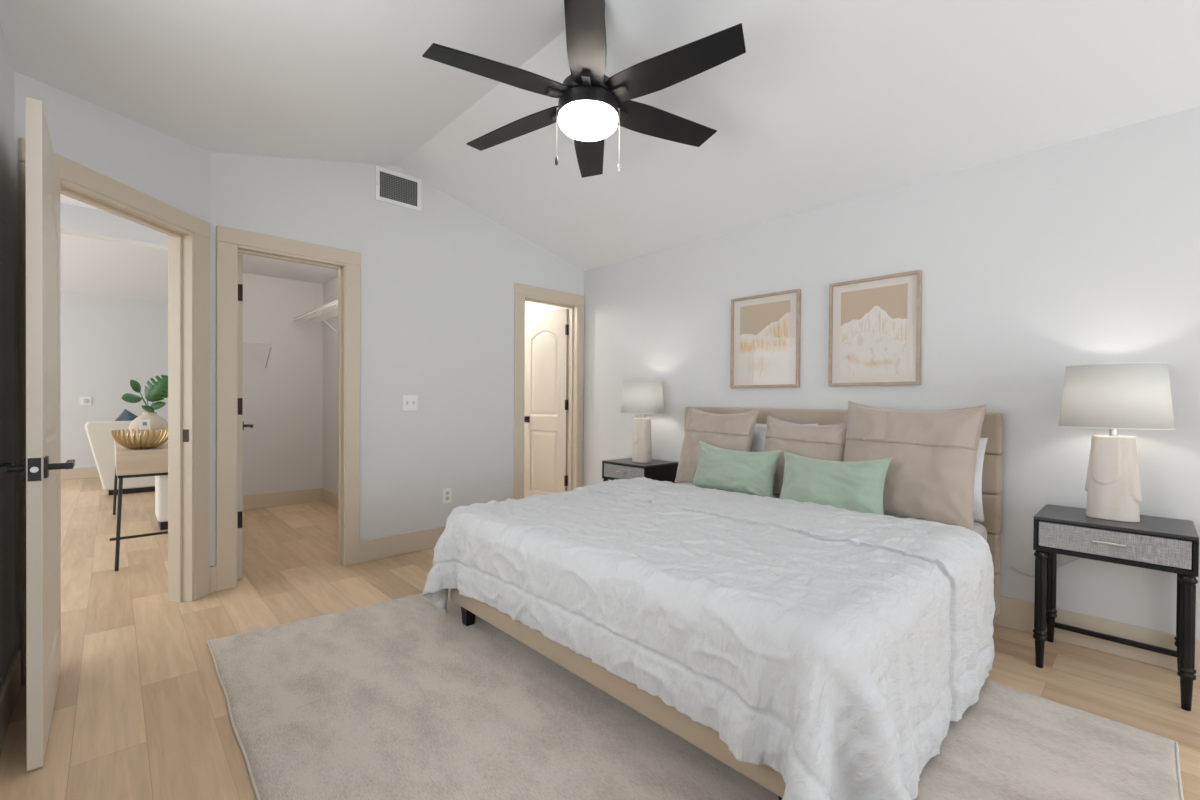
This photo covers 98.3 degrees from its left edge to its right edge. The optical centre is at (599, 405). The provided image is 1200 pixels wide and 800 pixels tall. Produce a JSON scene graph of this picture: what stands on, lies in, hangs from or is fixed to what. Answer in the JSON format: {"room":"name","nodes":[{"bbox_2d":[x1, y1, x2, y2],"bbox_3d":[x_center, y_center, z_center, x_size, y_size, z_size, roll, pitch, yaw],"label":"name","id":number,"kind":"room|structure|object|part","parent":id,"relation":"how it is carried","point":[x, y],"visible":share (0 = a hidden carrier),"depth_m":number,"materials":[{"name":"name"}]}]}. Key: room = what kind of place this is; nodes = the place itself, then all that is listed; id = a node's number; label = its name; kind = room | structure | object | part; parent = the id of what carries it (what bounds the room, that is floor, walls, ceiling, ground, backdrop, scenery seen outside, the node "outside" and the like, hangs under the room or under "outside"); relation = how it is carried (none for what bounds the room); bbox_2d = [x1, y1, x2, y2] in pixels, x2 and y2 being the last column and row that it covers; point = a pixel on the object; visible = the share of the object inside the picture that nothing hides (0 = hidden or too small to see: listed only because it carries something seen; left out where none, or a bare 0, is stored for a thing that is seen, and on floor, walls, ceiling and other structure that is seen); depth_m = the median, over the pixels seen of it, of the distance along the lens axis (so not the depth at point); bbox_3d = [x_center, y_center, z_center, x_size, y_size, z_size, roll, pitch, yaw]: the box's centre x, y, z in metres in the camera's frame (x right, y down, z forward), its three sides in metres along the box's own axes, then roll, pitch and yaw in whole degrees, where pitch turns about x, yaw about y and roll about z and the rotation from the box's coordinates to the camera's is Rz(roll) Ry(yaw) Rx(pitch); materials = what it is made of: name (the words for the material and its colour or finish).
{"room":"bedroom","nodes":[
{"label":"bedroom","id":0,"kind":"room"},
{"bbox_2d":[0,24,15,689],"bbox_3d":[-0.403,-0.162,-0.059,0.120,2.600,5.615,0,1,-43],"label":"wall","id":1,"kind":"structure","parent":0,"point":[7,87],"depth_m":1.86,"materials":[{"name":"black paint"}]},
{"bbox_2d":[0,649,20,751],"bbox_3d":[-0.409,1.061,0.047,0.015,0.152,5.450,0,1,-43],"label":"baseboard","id":2,"kind":"structure","parent":1,"relation":"attached to","point":[11,686],"depth_m":1.82,"materials":[{"name":"beige paint"}]},
{"bbox_2d":[60,194,106,211],"bbox_3d":[-3.598,-1.358,1.486,4.130,0.080,2.770,0,1,-43],"label":"ceiling","id":3,"kind":"structure","parent":0,"point":[64,199],"depth_m":3.41,"materials":[{"name":"white paint"}]},
{"bbox_2d":[14,71,209,649],"bbox_3d":[-2.344,-0.273,2.550,0.120,2.750,1.070,0,0,0],"label":"wall","id":4,"kind":"structure","parent":0,"point":[175,172],"depth_m":2.41,"materials":[{"name":"white paint"}]},
{"bbox_2d":[0,96,74,770],"bbox_3d":[-1.975,0.087,1.848,0.160,2.030,0.780,0,1,-43],"label":"door","id":5,"kind":"structure","parent":4,"relation":"in","point":[41,468],"depth_m":1.58,"materials":[{"name":"beige paint"}]},
{"bbox_3d":[-1.818,0.194,1.611,0.063,0.064,0.142,0,1,-43],"label":"handle","id":6,"kind":"part","parent":5,"relation":"part of","materials":[{"name":"black metal"}]},
{"bbox_3d":[-1.713,0.195,1.571,0.028,0.070,0.003,0,1,-43],"label":"latch plate","id":7,"kind":"part","parent":5,"relation":"part of","materials":[{"name":"black metal"}]},
{"bbox_3d":[-1.747,0.194,1.678,0.063,0.064,0.142,0,1,-43],"label":"handle","id":8,"kind":"part","parent":5,"relation":"part of","materials":[{"name":"black metal"}]},
{"bbox_2d":[18,138,209,684],"bbox_3d":[-2.346,0.025,2.513,0.156,2.155,1.011,0,0,0],"label":"trim","id":9,"kind":"structure","parent":4,"relation":"attached to","point":[188,235],"depth_m":2.89,"materials":[{"name":"beige paint"}]},
{"bbox_3d":[-2.310,0.169,2.893,0.030,0.070,0.003,0,0,0],"label":"strike plate","id":10,"kind":"part","parent":9,"relation":"part of","materials":[{"name":"brown metal"}]},
{"bbox_2d":[60,292,167,467],"bbox_3d":[-7.171,-0.273,7.444,7.100,2.600,0.120,0,1,-43],"label":"wall","id":11,"kind":"structure","parent":0,"point":[107,343],"depth_m":7.42,"materials":[{"name":"white paint"}]},
{"bbox_2d":[61,467,99,479],"bbox_3d":[-7.170,0.952,7.370,7.000,0.150,0.015,0,1,-43],"label":"baseboard","id":12,"kind":"structure","parent":11,"relation":"attached to","point":[89,472],"depth_m":7.25,"materials":[{"name":"beige paint"}]},
{"bbox_2d":[80,397,91,404],"bbox_3d":[-7.234,-0.063,7.291,0.120,0.120,0.020,0,1,-43],"label":"light switch","id":13,"kind":"object","parent":11,"relation":"attached to","point":[83,400],"visible":1,"depth_m":7.29,"materials":[{"name":"white plastic"}]},
{"bbox_2d":[60,233,167,302],"bbox_3d":[-5.330,-2.204,5.488,7.100,1.400,5.450,0,1,-43],"label":"ceiling","id":14,"kind":"structure","parent":0,"point":[90,266],"depth_m":6.79,"materials":[{"name":"white paint"}]},
{"bbox_2d":[60,203,167,249],"bbox_3d":[-4.587,-2.039,2.535,4.130,1.750,0.130,0,1,-43],"label":"ceiling","id":15,"kind":"structure","parent":0,"point":[74,220],"depth_m":3.58,"materials":[{"name":"white paint"}]},
{"bbox_2d":[242,273,322,495],"bbox_3d":[-3.537,-0.931,5.431,1.370,4.000,0.100,0,1,-43],"label":"wall","id":16,"kind":"structure","parent":0,"point":[283,400],"depth_m":5.52,"materials":[{"name":"white paint"}]},
{"bbox_2d":[243,342,271,367],"bbox_3d":[-3.630,-0.504,5.100,0.643,0.238,0.247,0,1,-43],"label":"wire shelf","id":17,"kind":"object","parent":16,"relation":"attached to","point":[244,343],"visible":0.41,"depth_m":5.25,"materials":[{"name":"white metal"}]},
{"bbox_2d":[242,488,320,509],"bbox_3d":[-3.540,0.995,5.378,1.210,0.150,0.015,0,1,-43],"label":"baseboard","id":18,"kind":"structure","parent":16,"relation":"attached to","point":[255,501],"depth_m":5.51,"materials":[{"name":"beige paint"}]},
{"bbox_2d":[238,253,337,283],"bbox_3d":[-2.706,-1.357,4.490,1.210,0.040,2.480,0,1,-43],"label":"ceiling","id":19,"kind":"structure","parent":0,"point":[252,264],"depth_m":5.16,"materials":[{"name":"white paint"}]},
{"bbox_2d":[322,276,337,493],"bbox_3d":[-2.251,-0.168,4.978,0.120,2.500,2.540,0,1,-43],"label":"wall","id":20,"kind":"structure","parent":0,"point":[330,288],"depth_m":5.58,"materials":[{"name":"white paint"}]},
{"bbox_2d":[293,299,337,332],"bbox_3d":[-2.442,-0.787,4.871,0.287,0.270,2.203,0,1,-43],"label":"wire shelf","id":21,"kind":"object","parent":20,"relation":"attached to","point":[336,303],"visible":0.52,"depth_m":5.12,"materials":[{"name":"white metal"}]},
{"bbox_2d":[321,488,336,508],"bbox_3d":[-2.269,1.008,4.900,0.015,0.150,2.425,0,1,-43],"label":"baseboard","id":22,"kind":"structure","parent":20,"relation":"attached to","point":[328,497],"depth_m":5.56,"materials":[{"name":"beige paint"}]},
{"bbox_2d":[210,152,583,565],"bbox_3d":[-1.228,-0.403,4.111,3.060,3.000,0.120,0,1,-43],"label":"wall","id":23,"kind":"structure","parent":0,"point":[438,281],"depth_m":3.87,"materials":[{"name":"white paint"}]},
{"bbox_2d":[210,565,215,592],"bbox_3d":[-2.280,1.022,3.044,0.044,0.152,0.027,0,1,-43],"label":"baseboard","id":24,"kind":"structure","parent":23,"relation":"attached to","point":[212,568],"depth_m":3.04,"materials":[{"name":"beige paint"}]},
{"bbox_2d":[237,254,252,578],"bbox_3d":[-2.398,0.071,3.497,0.108,2.030,0.615,0,1,-35],"label":"door","id":25,"kind":"structure","parent":23,"relation":"in","point":[241,425],"depth_m":3.24,"materials":[{"name":"beige paint"}]},
{"bbox_3d":[-2.500,0.146,3.680,0.063,0.064,0.142,0,1,-35],"label":"handle","id":26,"kind":"part","parent":25,"relation":"part of","materials":[{"name":"black metal"}]},
{"bbox_2d":[216,225,360,590],"bbox_3d":[-2.006,0.020,3.374,0.809,2.154,0.142,0,1,-43],"label":"trim","id":27,"kind":"structure","parent":23,"relation":"attached to","point":[230,242],"depth_m":3.16,"materials":[{"name":"beige paint"}]},
{"bbox_2d":[375,166,420,211],"bbox_3d":[-1.462,-1.575,3.776,0.336,0.240,0.020,0,1,-43],"label":"air vent","id":28,"kind":"object","parent":23,"relation":"in","point":[392,187],"visible":1,"depth_m":3.77,"materials":[{"name":"white plastic"}]},
{"bbox_2d":[380,171,416,205],"bbox_3d":[-1.466,-1.575,3.780,0.276,0.180,0.005,0,1,-43],"label":"grille","id":29,"kind":"object","parent":28,"relation":"attached to","point":[396,188],"depth_m":3.77,"materials":[{"name":"grey metal"}]},
{"bbox_2d":[360,526,444,562],"bbox_3d":[-1.214,1.022,4.053,1.278,0.152,0.015,0,1,-43],"label":"baseboard","id":30,"kind":"structure","parent":23,"relation":"attached to","point":[398,544],"depth_m":3.80,"materials":[{"name":"beige paint"}]},
{"bbox_2d":[402,395,417,410],"bbox_3d":[-1.407,-0.017,3.853,0.116,0.116,0.018,0,1,-43],"label":"light switch","id":31,"kind":"object","parent":23,"relation":"attached to","point":[410,402],"visible":1,"depth_m":3.85,"materials":[{"name":"white plastic"}]},
{"bbox_2d":[443,488,451,503],"bbox_3d":[-1.198,0.709,4.067,0.072,0.116,0.009,0,1,-43],"label":"wall outlet","id":32,"kind":"object","parent":23,"relation":"attached to","point":[447,492],"visible":1,"depth_m":4.07,"materials":[{"name":"white plastic"}]},
{"bbox_2d":[524,308,568,497],"bbox_3d":[-0.567,0.070,5.230,0.617,2.030,0.099,1,1,39],"label":"door","id":33,"kind":"structure","parent":23,"relation":"in","point":[547,332],"depth_m":5.22,"materials":[{"name":"beige paint"}]},
{"bbox_2d":[513,283,583,499],"bbox_3d":[-0.496,0.019,4.798,0.791,2.154,0.142,0,1,-43],"label":"trim","id":34,"kind":"structure","parent":23,"relation":"attached to","point":[574,303],"depth_m":4.93,"materials":[{"name":"beige paint"}]},
{"bbox_2d":[0,0,1199,270],"bbox_3d":[0.712,-1.533,1.477,3.850,0.589,6.351,0,1,-43],"label":"ceiling","id":35,"kind":"structure","parent":0,"point":[827,102],"depth_m":2.39,"materials":[{"name":"white paint"}]},
{"bbox_2d":[422,0,745,177],"bbox_3d":[-0.050,-1.360,2.219,1.303,0.720,1.323,0,1,-43],"label":"ceiling fan","id":36,"kind":"object","parent":35,"relation":"hanging from","point":[591,103],"visible":1,"depth_m":2.10,"materials":[{"name":"black metal"}]},
{"bbox_3d":[-0.384,-1.300,2.024,0.567,0.030,0.148,0,1,-31],"label":"blade","id":37,"kind":"part","parent":36,"relation":"part of","materials":[{"name":"black wood"}]},
{"bbox_3d":[-0.387,-1.286,2.411,0.567,0.058,0.148,1,1,29],"label":"blade","id":38,"kind":"part","parent":36,"relation":"part of","materials":[{"name":"black wood"}]},
{"bbox_3d":[-0.179,-1.167,2.221,0.015,0.216,0.008,0,0,0],"label":"pull chain","id":39,"kind":"part","parent":36,"relation":"part of","materials":[{"name":"silver metal"}]},
{"bbox_3d":[-0.048,-1.317,1.833,0.148,0.051,0.567,0,0,-1],"label":"blade","id":40,"kind":"part","parent":36,"relation":"part of","materials":[{"name":"black wood"}]},
{"bbox_3d":[-0.051,-1.202,2.221,0.253,0.076,0.253,0,1,-43],"label":"light globe","id":41,"kind":"part","parent":36,"relation":"part of"},
{"bbox_3d":[-0.053,-1.289,2.607,0.148,0.059,0.567,0,0,-1],"label":"blade","id":42,"kind":"part","parent":36,"relation":"part of","materials":[{"name":"black wood"}]},
{"bbox_3d":[0.076,-1.151,2.221,0.015,0.244,0.008,0,0,0],"label":"pull chain","id":43,"kind":"part","parent":36,"relation":"part of","materials":[{"name":"silver metal"}]},
{"bbox_3d":[0.284,-1.304,2.416,0.567,0.046,0.148,0,1,-31],"label":"blade","id":44,"kind":"part","parent":36,"relation":"part of","materials":[{"name":"black wood"}]},
{"bbox_3d":[0.286,-1.320,2.028,0.567,0.063,0.148,1,1,29],"label":"blade","id":45,"kind":"part","parent":36,"relation":"part of","materials":[{"name":"black wood"}]},
{"bbox_2d":[0,477,1199,799],"bbox_3d":[-2.730,1.122,2.842,7.450,0.050,13.100,0,1,-43],"label":"floor","id":46,"kind":"structure","parent":0,"point":[140,712],"depth_m":2.25,"materials":[{"name":"brown wood"}]},
{"bbox_2d":[85,420,167,494],"bbox_3d":[-5.585,0.614,6.740,1.556,0.860,0.900,0,1,-43],"label":"sofa","id":47,"kind":"object","parent":46,"relation":"on","point":[99,434],"visible":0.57,"depth_m":6.02,"materials":[{"name":"beige fabric"}]},
{"bbox_2d":[115,409,138,420],"bbox_3d":[-5.800,0.235,6.383,0.390,0.390,0.126,0,1,-43],"label":"throw pillow","id":48,"kind":"object","parent":47,"relation":"on","point":[126,415],"visible":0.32,"depth_m":6.34,"materials":[{"name":"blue fabric"}]},
{"bbox_2d":[110,434,167,570],"bbox_3d":[-3.837,0.688,4.341,0.388,0.778,2.290,0,1,-43],"label":"console table","id":49,"kind":"object","parent":46,"relation":"on","point":[129,463],"visible":0.56,"depth_m":3.49,"materials":[{"name":"brown wood"}]},
{"bbox_3d":[-4.708,0.753,5.040,0.051,0.623,0.021,0,0,-1],"label":"leg","id":50,"kind":"part","parent":49,"relation":"part of","materials":[{"name":"black metal"}]},
{"bbox_3d":[-3.175,0.778,3.421,0.021,0.623,0.051,0,0,4],"label":"leg","id":51,"kind":"part","parent":49,"relation":"part of","materials":[{"name":"black metal"}]},
{"bbox_2d":[111,428,167,448],"bbox_3d":[-3.244,0.241,3.678,0.324,0.137,0.323,0,1,-43],"label":"bowl","id":52,"kind":"object","parent":49,"relation":"on","point":[119,437],"visible":0.96,"depth_m":3.60,"materials":[{"name":"gold metal"}]},
{"bbox_2d":[139,419,149,429],"bbox_3d":[-3.311,0.139,3.770,0.060,0.075,0.008,0,1,-43],"label":"card","id":53,"kind":"object","parent":52,"relation":"in","point":[144,424],"visible":1,"depth_m":3.77,"materials":[{"name":"white paper"}]},
{"bbox_2d":[128,412,167,443],"bbox_3d":[-3.413,0.178,3.930,0.240,0.252,0.240,0,1,-43],"label":"vase","id":54,"kind":"object","parent":49,"relation":"on","point":[156,421],"visible":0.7,"depth_m":3.87,"materials":[{"name":"beige ceramic"}]},
{"bbox_2d":[122,375,167,411],"bbox_3d":[-3.385,-0.038,3.911,0.333,0.384,0.095,0,1,-40],"label":"stems","id":55,"kind":"object","parent":54,"relation":"in","point":[159,389],"visible":0.88,"depth_m":3.92,"materials":[{"name":"green plant"}]},
{"bbox_2d":[155,475,167,529],"bbox_3d":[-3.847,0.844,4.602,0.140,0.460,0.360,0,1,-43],"label":"ottoman","id":56,"kind":"object","parent":46,"relation":"on","point":[161,482],"visible":0.4,"depth_m":4.45,"materials":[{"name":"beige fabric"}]},
{"bbox_2d":[602,458,677,482],"bbox_3d":[0.310,0.780,4.181,0.426,0.654,0.470,0,1,-43],"label":"nightstand","id":57,"kind":"object","parent":46,"relation":"on","point":[625,468],"visible":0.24,"depth_m":4.06,"materials":[{"name":"black wood"}]},
{"bbox_3d":[0.315,0.526,4.181,0.372,0.104,0.436,0,1,-43],"label":"drawer","id":58,"kind":"part","parent":57,"relation":"part of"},
{"bbox_2d":[621,379,664,462],"bbox_3d":[0.340,0.125,4.161,0.356,0.654,0.356,0,0,4],"label":"table lamp","id":59,"kind":"object","parent":57,"relation":"on","point":[639,396],"visible":1,"depth_m":4.06,"materials":[{"name":"paint"}]},
{"bbox_3d":[0.342,-0.068,4.159,0.352,0.264,0.352,0,1,-43],"label":"lamp shade","id":60,"kind":"part","parent":59,"relation":"part of","materials":[{"name":"fabric"}]},
{"bbox_2d":[207,589,1183,799],"bbox_3d":[0.064,1.115,2.062,2.384,0.016,3.122,0,1,-43],"label":"area rug","id":61,"kind":"object","parent":46,"relation":"on","point":[400,698],"visible":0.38,"depth_m":1.74,"materials":[{"name":"beige carpet"}]},
{"bbox_2d":[450,407,1002,799],"bbox_3d":[0.634,0.566,2.661,2.060,1.084,1.965,0,1,-43],"label":"bed","id":62,"kind":"object","parent":61,"relation":"on","point":[705,738],"visible":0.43,"depth_m":2.20,"materials":[{"name":"beige fabric"}]},
{"bbox_3d":[-0.660,1.047,2.606,0.060,0.104,0.060,0,1,-43],"label":"leg","id":63,"kind":"part","parent":62,"relation":"part of","materials":[{"name":"black wood"}]},
{"bbox_3d":[-0.098,0.885,1.973,0.050,0.245,1.900,0,1,-43],"label":"foot rail","id":64,"kind":"part","parent":62,"relation":"part of","materials":[{"name":"beige fabric"}]},
{"bbox_2d":[682,483,986,540],"bbox_3d":[0.634,0.713,2.625,1.900,0.270,1.840,0,1,-43],"label":"mattress","id":65,"kind":"object","parent":62,"relation":"on","point":[979,528],"visible":0.16,"depth_m":2.58,"materials":[{"name":"white fabric"}]},
{"bbox_2d":[422,477,994,799],"bbox_3d":[0.380,0.792,2.345,1.618,0.601,2.376,0,1,-43],"label":"duvet","id":66,"kind":"object","parent":65,"relation":"on","point":[833,650],"visible":1,"depth_m":1.67,"materials":[{"name":"white fabric"}]},
{"bbox_2d":[674,406,758,482],"bbox_3d":[0.776,0.288,3.516,0.224,0.558,0.605,0,1,-37],"label":"euro sham","id":67,"kind":"object","parent":65,"relation":"on","point":[735,432],"visible":0.74,"depth_m":3.49,"materials":[{"name":"beige fabric"}]},
{"bbox_2d":[692,441,781,497],"bbox_3d":[0.822,0.395,3.183,0.181,0.320,0.580,0,1,-38],"label":"lumbar pillow","id":68,"kind":"object","parent":65,"relation":"on","point":[752,473],"visible":0.98,"depth_m":3.10,"materials":[{"name":"green fabric"}]},
{"bbox_2d":[750,424,817,451],"bbox_3d":[1.092,0.337,3.450,0.162,0.457,0.702,0,1,-41],"label":"pillow","id":69,"kind":"object","parent":65,"relation":"on","point":[758,442],"visible":0.09,"depth_m":3.43,"materials":[{"name":"white fabric"}]},
{"bbox_2d":[764,415,846,494],"bbox_3d":[1.198,0.321,3.082,0.206,0.516,0.530,0,1,-42],"label":"euro sham","id":70,"kind":"object","parent":65,"relation":"on","point":[820,442],"visible":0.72,"depth_m":3.04,"materials":[{"name":"beige fabric"}]},
{"bbox_2d":[779,451,891,514],"bbox_3d":[1.204,0.411,2.712,0.182,0.317,0.579,0,1,-39],"label":"lumbar pillow","id":71,"kind":"object","parent":65,"relation":"on","point":[858,486],"visible":0.88,"depth_m":2.63,"materials":[{"name":"green fabric"}]},
{"bbox_2d":[843,401,987,530],"bbox_3d":[1.573,0.281,2.679,0.248,0.610,0.663,0,1,-40],"label":"euro sham","id":72,"kind":"object","parent":65,"relation":"on","point":[930,475],"visible":0.82,"depth_m":2.55,"materials":[{"name":"beige fabric"}]},
{"bbox_2d":[973,438,987,522],"bbox_3d":[1.678,0.367,2.828,0.154,0.417,0.700,0,1,-43],"label":"pillow","id":73,"kind":"object","parent":65,"relation":"on","point":[978,514],"visible":0.03,"depth_m":2.58,"materials":[{"name":"white fabric"}]},
{"bbox_3d":[1.351,0.543,3.337,0.090,1.037,1.965,0,1,-43],"label":"headboard","id":74,"kind":"part","parent":62,"relation":"part of","materials":[{"name":"beige fabric"}]},
{"bbox_2d":[1033,504,1198,710],"bbox_3d":[2.172,0.809,2.205,0.426,0.654,0.470,0,1,-43],"label":"nightstand","id":75,"kind":"object","parent":46,"relation":"on","point":[1171,545],"visible":1,"depth_m":2.11,"materials":[{"name":"grey wood"}]},
{"bbox_3d":[1.909,0.881,2.248,0.048,0.507,0.048,0,1,-43],"label":"leg","id":76,"kind":"part","parent":75,"relation":"part of","materials":[{"name":"black wood"}]},
{"bbox_3d":[2.165,0.880,2.489,0.048,0.507,0.048,0,1,-43],"label":"leg","id":77,"kind":"part","parent":75,"relation":"part of","materials":[{"name":"black wood"}]},
{"bbox_2d":[1010,362,1175,576],"bbox_3d":[2.135,0.338,2.297,0.389,1.023,0.550,0,1,-43],"label":"table lamp","id":78,"kind":"object","parent":75,"relation":"on","point":[1125,395],"visible":0.97,"depth_m":2.14,"materials":[{"name":"paint"}]},
{"bbox_3d":[2.160,0.657,2.451,0.142,0.383,0.369,0,1,-43],"label":"power cord","id":79,"kind":"part","parent":78,"relation":"part of","materials":[{"name":"grey plastic"}]},
{"bbox_3d":[2.192,-0.038,2.211,0.352,0.264,0.352,0,1,-43],"label":"lamp shade","id":80,"kind":"part","parent":78,"relation":"part of","materials":[{"name":"fabric"}]},
{"bbox_3d":[2.031,0.549,2.068,0.031,0.008,0.096,0,1,-43],"label":"handle","id":81,"kind":"part","parent":75,"relation":"part of","materials":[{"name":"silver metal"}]},
{"bbox_3d":[2.177,0.555,2.205,0.372,0.104,0.436,0,1,-43],"label":"drawer","id":82,"kind":"part","parent":75,"relation":"part of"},
{"bbox_3d":[2.454,0.885,2.182,0.048,0.507,0.048,0,1,-43],"label":"leg","id":83,"kind":"part","parent":75,"relation":"part of","materials":[{"name":"black wood"}]},
{"bbox_3d":[2.198,0.885,1.941,0.048,0.507,0.048,0,1,-43],"label":"leg","id":84,"kind":"part","parent":75,"relation":"part of","materials":[{"name":"black wood"}]},
{"bbox_2d":[525,106,1199,639],"bbox_3d":[1.181,-0.182,3.699,0.120,2.600,8.910,0,1,-43],"label":"wall","id":85,"kind":"structure","parent":0,"point":[1036,264],"depth_m":2.65,"materials":[{"name":"white paint"}]},
{"bbox_2d":[730,289,800,387],"bbox_3d":[1.145,-0.449,3.624,0.030,0.649,0.518,0,1,-43],"label":"framed print","id":86,"kind":"object","parent":85,"relation":"attached to","point":[765,328],"visible":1,"depth_m":3.61,"materials":[{"name":"white paper"}]},
{"bbox_2d":[828,270,921,385],"bbox_3d":[1.632,-0.442,3.107,0.030,0.645,0.509,0,1,-43],"label":"framed print","id":87,"kind":"object","parent":85,"relation":"attached to","point":[875,322],"visible":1,"depth_m":3.09,"materials":[{"name":"white paper"}]},
{"bbox_2d":[993,596,1199,676],"bbox_3d":[1.955,1.055,2.780,0.015,0.152,6.185,0,1,-43],"label":"baseboard","id":88,"kind":"structure","parent":85,"relation":"attached to","point":[1015,614],"depth_m":2.39,"materials":[{"name":"beige paint"}]}
]}

